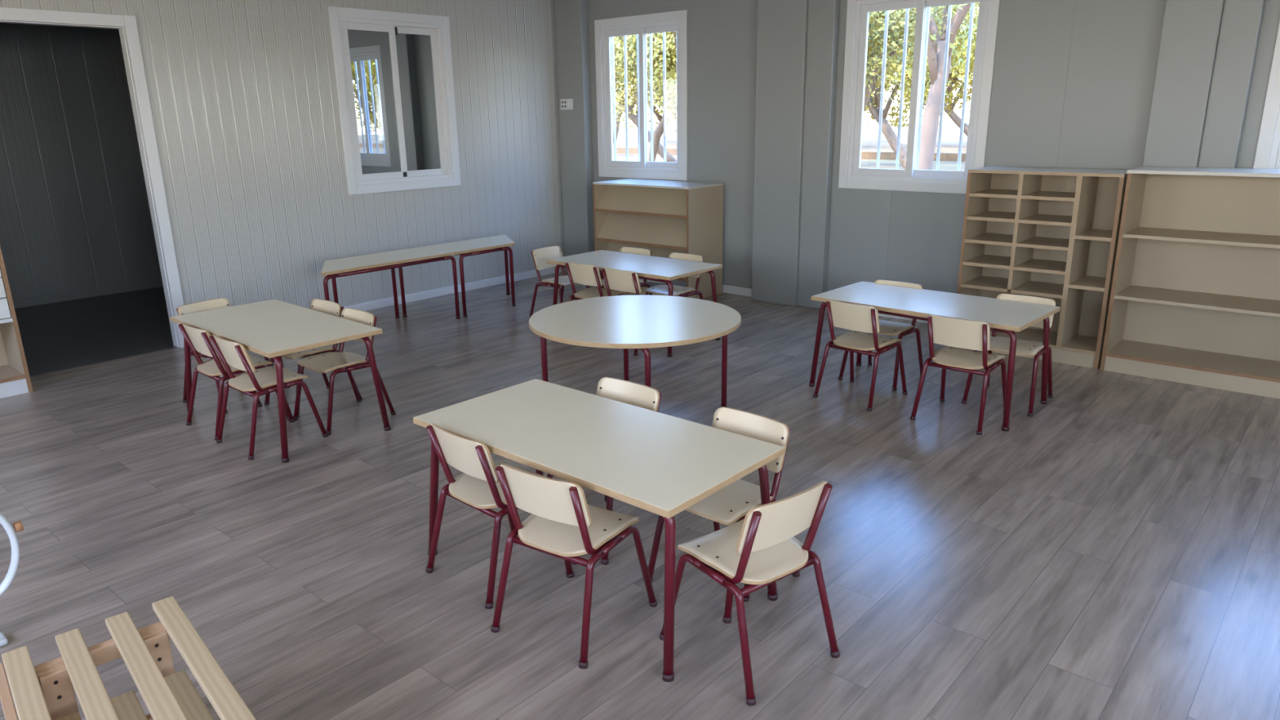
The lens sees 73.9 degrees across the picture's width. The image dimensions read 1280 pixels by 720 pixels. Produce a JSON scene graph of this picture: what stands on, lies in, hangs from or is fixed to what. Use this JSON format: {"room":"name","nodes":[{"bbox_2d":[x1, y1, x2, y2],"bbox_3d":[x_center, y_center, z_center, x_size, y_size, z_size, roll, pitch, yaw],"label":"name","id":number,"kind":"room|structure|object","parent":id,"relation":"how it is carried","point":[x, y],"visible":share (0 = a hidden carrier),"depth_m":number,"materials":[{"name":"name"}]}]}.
{"room":"children's room","nodes":[
{"label":"children's room","id":0,"kind":"room"},
{"bbox_2d":[0,22,161,300],"bbox_3d":[-5.482,-1.917,7.628,0.100,2.820,8.040,13,21,39],"label":"wall","id":1,"kind":"structure","parent":0,"point":[75,215],"depth_m":7.83,"materials":[{"name":"grey"}]},
{"bbox_2d":[13,279,163,308],"bbox_3d":[-5.418,-0.589,7.973,0.014,0.075,8.040,13,21,39],"label":"baseboard","id":2,"kind":"structure","parent":1,"relation":"attached to","point":[31,301],"depth_m":8.11,"materials":[{"name":"grey"}]},
{"bbox_2d":[0,0,560,308],"bbox_3d":[-3.447,-1.455,5.915,0.100,2.820,8.040,13,21,39],"label":"wall","id":3,"kind":"structure","parent":0,"point":[242,94],"depth_m":6.74,"materials":[{"name":"grey"}]},
{"bbox_2d":[0,6,184,347],"bbox_3d":[-3.750,-1.092,5.639,0.116,2.285,1.085,13,21,39],"label":"door frame","id":4,"kind":"structure","parent":3,"relation":"in","point":[126,25],"depth_m":5.83,"materials":[{"name":"white paint"}]},
{"bbox_2d":[328,5,461,195],"bbox_3d":[-2.091,-2.207,7.308,0.114,1.460,1.150,13,21,39],"label":"window","id":5,"kind":"structure","parent":3,"relation":"in","point":[393,70],"depth_m":7.28,"materials":[{"name":"white paint"}]},
{"bbox_2d":[343,266,561,311],"bbox_3d":[-2.072,-0.563,7.698,0.014,0.075,3.830,13,21,39],"label":"baseboard","id":6,"kind":"structure","parent":3,"relation":"attached to","point":[387,302],"depth_m":7.95,"materials":[{"name":"white paint"}]},
{"bbox_2d":[551,0,565,271],"bbox_3d":[-0.835,-2.297,8.687,0.030,2.820,0.030,13,21,39],"label":"trim","id":7,"kind":"structure","parent":3,"relation":"attached to","point":[553,4],"depth_m":8.65,"materials":[{"name":"grey"}]},
{"bbox_2d":[0,271,1279,719],"bbox_3d":[-0.749,0.546,4.064,13.100,0.080,8.240,13,21,39],"label":"floor","id":8,"kind":"structure","parent":0,"point":[1112,553],"depth_m":3.32,"materials":[{"name":"grey wood"}]},
{"bbox_2d":[0,512,23,646],"bbox_3d":[-2.077,0.672,2.647,0.070,0.504,0.299,13,21,39],"label":"stand","id":9,"kind":"object","parent":8,"relation":"on","point":[18,526],"visible":1,"depth_m":2.71,"materials":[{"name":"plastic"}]},
{"bbox_2d":[0,245,33,398],"bbox_3d":[-4.257,-0.320,4.878,0.373,1.240,1.000,13,21,39],"label":"shelf","id":10,"kind":"object","parent":8,"relation":"on","point":[15,379],"visible":1,"depth_m":5.22,"materials":[{"name":"wood"}]},
{"bbox_2d":[0,277,6,297],"bbox_3d":[-4.071,-0.409,5.020,0.297,0.120,0.462,13,21,39],"label":"tray","id":11,"kind":"object","parent":10,"relation":"on","point":[2,280],"depth_m":5.09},
{"bbox_2d":[0,297,10,319],"bbox_3d":[-4.069,-0.289,5.055,0.297,0.120,0.462,13,21,39],"label":"tray","id":12,"kind":"object","parent":10,"relation":"on","point":[5,303],"depth_m":5.11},
{"bbox_2d":[0,595,256,719],"bbox_3d":[-1.027,0.955,1.795,0.392,0.400,1.050,-15,21,-39],"label":"wooden bench","id":13,"kind":"object","parent":8,"relation":"on","point":[44,691],"visible":1,"depth_m":1.97,"materials":[{"name":"brown wood"}]},
{"bbox_2d":[176,297,270,413],"bbox_3d":[-2.442,-0.043,5.012,0.424,0.578,0.383,9,19,31],"label":"chair","id":14,"kind":"object","parent":8,"relation":"on","point":[220,303],"visible":0.19,"depth_m":5.01,"materials":[{"name":"wood"}]},
{"bbox_2d":[177,322,288,439],"bbox_3d":[-2.219,0.066,4.621,0.383,0.578,0.425,13,21,39],"label":"chair","id":15,"kind":"object","parent":8,"relation":"on","point":[197,340],"visible":0.76,"depth_m":4.49,"materials":[{"name":"wood"}]},
{"bbox_2d":[208,333,328,459],"bbox_3d":[-1.921,0.137,4.358,0.383,0.578,0.425,13,21,39],"label":"chair","id":16,"kind":"object","parent":8,"relation":"on","point":[264,380],"visible":0.98,"depth_m":4.27,"materials":[{"name":"wood"}]},
{"bbox_2d":[169,299,391,462],"bbox_3d":[-1.974,0.066,4.646,1.200,0.556,0.600,13,21,40],"label":"table","id":17,"kind":"object","parent":8,"relation":"on","point":[273,329],"visible":0.86,"depth_m":4.45,"materials":[{"name":"laminate"}]},
{"bbox_2d":[264,298,362,417],"bbox_3d":[-1.928,-0.029,4.935,0.383,0.578,0.425,13,21,39],"label":"chair","id":18,"kind":"object","parent":8,"relation":"on","point":[328,307],"visible":0.35,"depth_m":4.92,"materials":[{"name":"wood"}]},
{"bbox_2d":[293,307,395,435],"bbox_3d":[-1.655,0.042,4.672,0.383,0.578,0.425,13,21,39],"label":"chair","id":19,"kind":"object","parent":8,"relation":"on","point":[325,362],"visible":0.76,"depth_m":4.65,"materials":[{"name":"wood"}]},
{"bbox_2d":[320,250,460,319],"bbox_3d":[-2.046,-0.524,6.694,0.480,0.556,1.198,13,21,39],"label":"table","id":20,"kind":"object","parent":8,"relation":"on","point":[348,266],"visible":0.91,"depth_m":6.60,"materials":[{"name":"beige laminate"}]},
{"bbox_2d":[396,234,515,317],"bbox_3d":[-1.454,-0.721,7.345,0.480,0.556,1.198,13,21,39],"label":"table","id":21,"kind":"object","parent":8,"relation":"on","point":[469,247],"visible":0.82,"depth_m":7.17,"materials":[{"name":"beige laminate"}]},
{"bbox_2d":[426,422,577,608],"bbox_3d":[-0.511,0.489,3.062,0.383,0.578,0.425,14,22,41],"label":"chair","id":22,"kind":"object","parent":8,"relation":"on","point":[479,487],"visible":0.81,"depth_m":2.92,"materials":[{"name":"beige laminate"}]},
{"bbox_2d":[528,245,589,320],"bbox_3d":[-0.632,-0.604,6.853,0.425,0.578,0.383,11,20,37],"label":"chair","id":23,"kind":"object","parent":8,"relation":"on","point":[540,255],"visible":0.62,"depth_m":6.83,"materials":[{"name":"wood"}]},
{"bbox_2d":[490,463,657,668],"bbox_3d":[-0.216,0.577,2.740,0.383,0.578,0.425,9,19,32],"label":"chair","id":24,"kind":"object","parent":8,"relation":"on","point":[562,524],"visible":1,"depth_m":2.62,"materials":[{"name":"wood"}]},
{"bbox_2d":[564,261,626,301],"bbox_3d":[-0.314,-0.451,6.306,0.383,0.578,0.425,13,21,39],"label":"chair","id":25,"kind":"object","parent":8,"relation":"on","point":[580,273],"visible":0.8,"depth_m":6.18,"materials":[{"name":"wood"}]},
{"bbox_2d":[413,378,785,682],"bbox_3d":[-0.172,0.512,3.002,1.200,0.556,0.600,13,21,39],"label":"table","id":26,"kind":"object","parent":8,"relation":"on","point":[662,464],"visible":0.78,"depth_m":2.79,"materials":[{"name":"beige laminate"}]},
{"bbox_2d":[546,377,662,564],"bbox_3d":[-0.139,0.405,3.332,0.383,0.578,0.425,13,21,39],"label":"chair","id":27,"kind":"object","parent":8,"relation":"on","point":[627,392],"visible":0.2,"depth_m":3.36,"materials":[{"name":"wood"}]},
{"bbox_2d":[601,266,641,355],"bbox_3d":[-0.037,-0.383,6.053,0.383,0.578,0.425,13,21,39],"label":"chair","id":28,"kind":"object","parent":8,"relation":"on","point":[626,281],"visible":0.41,"depth_m":5.88,"materials":[{"name":"wood"}]},
{"bbox_2d":[595,246,652,294],"bbox_3d":[-0.130,-0.578,6.734,0.383,0.578,0.425,13,21,39],"label":"chair","id":29,"kind":"object","parent":8,"relation":"on","point":[624,249],"visible":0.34,"depth_m":6.74,"materials":[{"name":"wood"}]},
{"bbox_2d":[546,249,722,356],"bbox_3d":[-0.051,-0.454,6.341,1.200,0.556,0.600,13,21,39],"label":"table","id":30,"kind":"object","parent":8,"relation":"on","point":[657,268],"visible":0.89,"depth_m":6.17,"materials":[{"name":"laminate"}]},
{"bbox_2d":[528,294,741,407],"bbox_3d":[-0.023,0.033,4.654,1.136,0.556,1.136,13,21,39],"label":"round table","id":31,"kind":"object","parent":8,"relation":"on","point":[642,322],"visible":0.94,"depth_m":4.49,"materials":[{"name":"beige laminate"}]},
{"bbox_2d":[592,178,723,298],"bbox_3d":[0.160,-1.139,7.903,1.130,1.000,0.510,13,21,39],"label":"display shelf","id":32,"kind":"object","parent":8,"relation":"on","point":[664,218],"visible":0.84,"depth_m":7.66,"materials":[{"name":"wood"}]},
{"bbox_2d":[644,252,703,299],"bbox_3d":[0.255,-0.490,6.410,0.383,0.578,0.425,13,21,39],"label":"chair","id":33,"kind":"object","parent":8,"relation":"on","point":[663,290],"visible":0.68,"depth_m":6.37,"materials":[{"name":"wood"}]},
{"bbox_2d":[648,406,799,623],"bbox_3d":[0.291,0.506,2.959,0.383,0.578,0.424,14,22,42],"label":"chair","id":34,"kind":"object","parent":8,"relation":"on","point":[731,504],"visible":0.48,"depth_m":2.92,"materials":[{"name":"wood"}]},
{"bbox_2d":[659,480,839,706],"bbox_3d":[0.332,0.617,2.571,0.383,0.578,0.425,-13,20,-35],"label":"chair","id":35,"kind":"object","parent":8,"relation":"on","point":[761,549],"visible":0.99,"depth_m":2.46,"materials":[{"name":"wood"}]},
{"bbox_2d":[813,299,907,411],"bbox_3d":[1.285,-0.070,4.896,0.424,0.578,0.383,-16,22,-42],"label":"chair","id":36,"kind":"object","parent":8,"relation":"on","point":[857,318],"visible":1,"depth_m":4.79,"materials":[{"name":"wood"}]},
{"bbox_2d":[838,280,923,391],"bbox_3d":[1.504,-0.170,5.231,0.383,0.578,0.425,13,21,39],"label":"chair","id":37,"kind":"object","parent":8,"relation":"on","point":[886,327],"visible":0.51,"depth_m":5.20,"materials":[{"name":"wood"}]},
{"bbox_2d":[808,280,1060,431],"bbox_3d":[1.656,-0.066,4.904,1.200,0.556,0.600,14,22,41],"label":"table","id":38,"kind":"object","parent":8,"relation":"on","point":[1005,316],"visible":0.94,"depth_m":4.72,"materials":[{"name":"laminate"}]},
{"bbox_2d":[910,314,1006,435],"bbox_3d":[1.726,0.031,4.524,0.383,0.578,0.425,13,21,39],"label":"chair","id":39,"kind":"object","parent":8,"relation":"on","point":[944,331],"visible":0.99,"depth_m":4.41,"materials":[{"name":"wood"}]},
{"bbox_2d":[961,293,1056,416],"bbox_3d":[2.093,-0.047,4.774,0.383,0.578,0.425,12,20,38],"label":"chair","id":40,"kind":"object","parent":8,"relation":"on","point":[997,344],"visible":0.64,"depth_m":4.75,"materials":[{"name":"wood"}]},
{"bbox_2d":[956,166,1127,368],"bbox_3d":[2.675,-0.647,5.671,0.932,1.215,0.400,13,21,39],"label":"cubby shelf","id":41,"kind":"object","parent":8,"relation":"on","point":[1053,233],"visible":0.89,"depth_m":5.63,"materials":[{"name":"wood"}]},
{"bbox_2d":[1099,165,1279,399],"bbox_3d":[3.503,-0.476,4.987,1.220,1.240,0.434,13,21,39],"label":"open shelf","id":42,"kind":"object","parent":8,"relation":"on","point":[1194,300],"visible":1,"depth_m":5.19,"materials":[{"name":"wood"}]},
{"bbox_2d":[588,0,1279,307],"bbox_3d":[3.015,-1.485,5.662,10.150,2.820,0.100,13,21,39],"label":"wall","id":43,"kind":"structure","parent":0,"point":[1073,83],"depth_m":6.38,"materials":[{"name":"grey paint"}]},
{"bbox_2d":[560,98,573,110],"bbox_3d":[-0.737,-2.562,8.516,0.170,0.104,0.022,13,21,39],"label":"wall switch","id":44,"kind":"object","parent":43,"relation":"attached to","point":[566,104],"visible":1,"depth_m":8.51,"materials":[{"name":"white plastic"}]},
{"bbox_2d":[554,0,595,271],"bbox_3d":[-0.659,-2.281,8.621,0.385,2.820,0.110,13,21,39],"label":"pillar","id":45,"kind":"structure","parent":43,"relation":"attached to","point":[571,16],"depth_m":8.52,"materials":[{"name":"grey paint"}]},
{"bbox_2d":[594,9,687,180],"bbox_3d":[0.057,-2.485,8.092,1.125,1.473,0.190,13,21,39],"label":"window","id":46,"kind":"structure","parent":43,"relation":"in","point":[641,25],"depth_m":8.11,"materials":[{"name":"white paint"}]},
{"bbox_2d":[611,31,677,162],"bbox_3d":[0.111,-2.503,8.151,1.025,1.433,0.027,13,21,39],"label":"grille","id":47,"kind":"object","parent":46,"relation":"attached to","point":[664,33],"depth_m":8.23,"materials":[{"name":"white metal"}]},
{"bbox_2d":[639,278,751,297],"bbox_3d":[0.338,-0.759,8.241,1.910,0.075,0.014,13,21,39],"label":"baseboard","id":48,"kind":"structure","parent":43,"relation":"attached to","point":[727,289],"depth_m":7.82,"materials":[{"name":"white paint"}]},
{"bbox_2d":[751,0,808,306],"bbox_3d":[1.175,-1.865,7.077,0.450,2.820,0.110,13,21,39],"label":"pillar","id":49,"kind":"structure","parent":43,"relation":"attached to","point":[782,24],"depth_m":7.06,"materials":[{"name":"grey paint"}]},
{"bbox_2d":[797,0,839,308],"bbox_3d":[1.443,-1.810,6.871,0.235,2.820,0.078,13,21,39],"label":"pillar","id":50,"kind":"structure","parent":43,"relation":"attached to","point":[823,24],"depth_m":6.86,"materials":[{"name":"grey paint"}]},
{"bbox_2d":[826,306,927,323],"bbox_3d":[2.416,-0.287,6.491,2.225,0.075,0.014,13,21,39],"label":"baseboard","id":51,"kind":"structure","parent":43,"relation":"attached to","point":[879,314],"depth_m":6.78,"materials":[{"name":"white paint"}]},
{"bbox_2d":[838,0,999,193],"bbox_3d":[2.088,-2.024,6.383,1.147,1.473,0.190,13,21,39],"label":"window","id":52,"kind":"structure","parent":43,"relation":"in","point":[851,175],"depth_m":6.40,"materials":[{"name":"white paint"}]},
{"bbox_2d":[860,2,974,170],"bbox_3d":[2.141,-2.042,6.441,1.047,1.433,0.027,13,21,39],"label":"grille","id":53,"kind":"object","parent":52,"relation":"attached to","point":[972,5],"depth_m":6.42,"materials":[{"name":"white metal"}]},
{"bbox_2d":[1142,0,1224,167],"bbox_3d":[3.317,-1.378,5.273,0.295,2.820,0.110,13,21,39],"label":"pillar","id":54,"kind":"structure","parent":43,"relation":"attached to","point":[1188,40],"depth_m":5.14,"materials":[{"name":"grey paint"}]},
{"bbox_2d":[1197,0,1265,168],"bbox_3d":[3.510,-1.340,5.131,0.190,2.820,0.078,13,21,39],"label":"trim","id":55,"kind":"structure","parent":43,"relation":"attached to","point":[1241,20],"depth_m":5.01,"materials":[{"name":"grey paint"}]},
{"bbox_2d":[1253,20,1279,168],"bbox_3d":[4.152,-1.555,4.645,1.150,1.473,0.190,13,21,39],"label":"window","id":56,"kind":"structure","parent":43,"relation":"in","point":[1267,156],"depth_m":4.99,"materials":[{"name":"white paint"}]},
{"label":"outside","id":57,"kind":"structure","parent":0,"visible":0},
{"bbox_2d":[613,123,968,170],"bbox_3d":[32.887,-8.948,36.643,180.000,0.250,160.000,13,21,39],"label":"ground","id":58,"kind":"structure","parent":57,"point":[950,131],"depth_m":55.62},
{"bbox_2d":[610,39,636,142],"bbox_3d":[-0.979,-19.595,60.041,8.022,8.677,10.552,-6,17,-16],"label":"tree","id":59,"kind":"object","parent":58,"relation":"on","point":[620,110],"visible":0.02,"depth_m":61.02,"materials":[{"name":"green plant"}]},
{"bbox_2d":[610,31,676,133],"bbox_3d":[0.686,-7.608,22.610,6.331,6.248,4.813,-1,16,0],"label":"tree","id":60,"kind":"object","parent":58,"relation":"on","point":[671,83],"visible":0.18,"depth_m":22.21,"materials":[{"name":"green plant"}]},
{"bbox_2d":[610,40,676,162],"bbox_3d":[-0.843,-11.695,33.931,6.468,8.040,7.355,-8,18,-23],"label":"building","id":61,"kind":"structure","parent":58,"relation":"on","point":[633,117],"depth_m":34.26,"materials":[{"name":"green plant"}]},
{"bbox_2d":[611,31,676,161],"bbox_3d":[1.130,-8.624,24.910,7.034,6.942,5.348,13,21,40],"label":"tree","id":62,"kind":"object","parent":58,"relation":"on","point":[658,131],"visible":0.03,"depth_m":25.35,"materials":[{"name":"green plant"}]},
{"bbox_2d":[648,31,676,112],"bbox_3d":[2.781,-8.149,22.688,5.880,7.309,6.687,-4,16,-10],"label":"tree","id":63,"kind":"object","parent":58,"relation":"on","point":[666,34],"visible":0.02,"depth_m":22.44,"materials":[{"name":"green plant"}]},
{"bbox_2d":[655,11,897,83],"bbox_3d":[3.039,-7.714,21.167,6.687,7.309,5.880,3,17,14],"label":"tree","id":64,"kind":"object","parent":58,"relation":"on","point":[876,43],"visible":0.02,"depth_m":20.65,"materials":[{"name":"green plant"}]},
{"bbox_2d":[613,146,965,161],"bbox_3d":[22.500,-5.755,25.169,120.000,0.300,0.400,13,21,39],"label":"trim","id":65,"kind":"structure","parent":58,"relation":"on","point":[864,154],"depth_m":35.43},
{"bbox_2d":[863,7,977,168],"bbox_3d":[7.755,-10.228,28.371,6.468,8.040,7.355,12,20,37],"label":"tree","id":66,"kind":"object","parent":58,"relation":"on","point":[873,106],"visible":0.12,"depth_m":28.02,"materials":[{"name":"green plant"}]},
{"bbox_2d":[863,6,978,110],"bbox_3d":[5.441,-7.651,21.302,5.348,6.942,7.034,10,20,34],"label":"tree","id":67,"kind":"object","parent":58,"relation":"on","point":[872,84],"visible":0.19,"depth_m":20.14,"materials":[{"name":"green plant"}]},
{"bbox_2d":[868,2,979,169],"bbox_3d":[6.491,-7.221,16.987,5.608,8.438,6.991,1,16,5],"label":"tree","id":68,"kind":"object","parent":58,"relation":"on","point":[935,55],"visible":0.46,"depth_m":17.62,"materials":[{"name":"green plant"}]},
{"bbox_2d":[880,9,978,108],"bbox_3d":[16.121,-16.208,47.363,8.022,8.677,10.552,4,17,15],"label":"tree","id":69,"kind":"object","parent":58,"relation":"on","point":[926,82],"visible":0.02,"depth_m":47.35,"materials":[{"name":"green plant"}]},
{"bbox_2d":[888,5,978,135],"bbox_3d":[16.340,-16.335,47.183,8.820,9.136,10.030,-1,16,0],"label":"building","id":70,"kind":"structure","parent":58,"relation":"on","point":[953,115],"depth_m":47.13,"materials":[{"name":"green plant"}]},
{"bbox_2d":[891,2,979,115],"bbox_3d":[11.338,-9.561,25.864,7.355,8.040,6.468,0,16,5],"label":"tree","id":71,"kind":"object","parent":58,"relation":"on","point":[959,46],"visible":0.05,"depth_m":25.64,"materials":[{"name":"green plant"}]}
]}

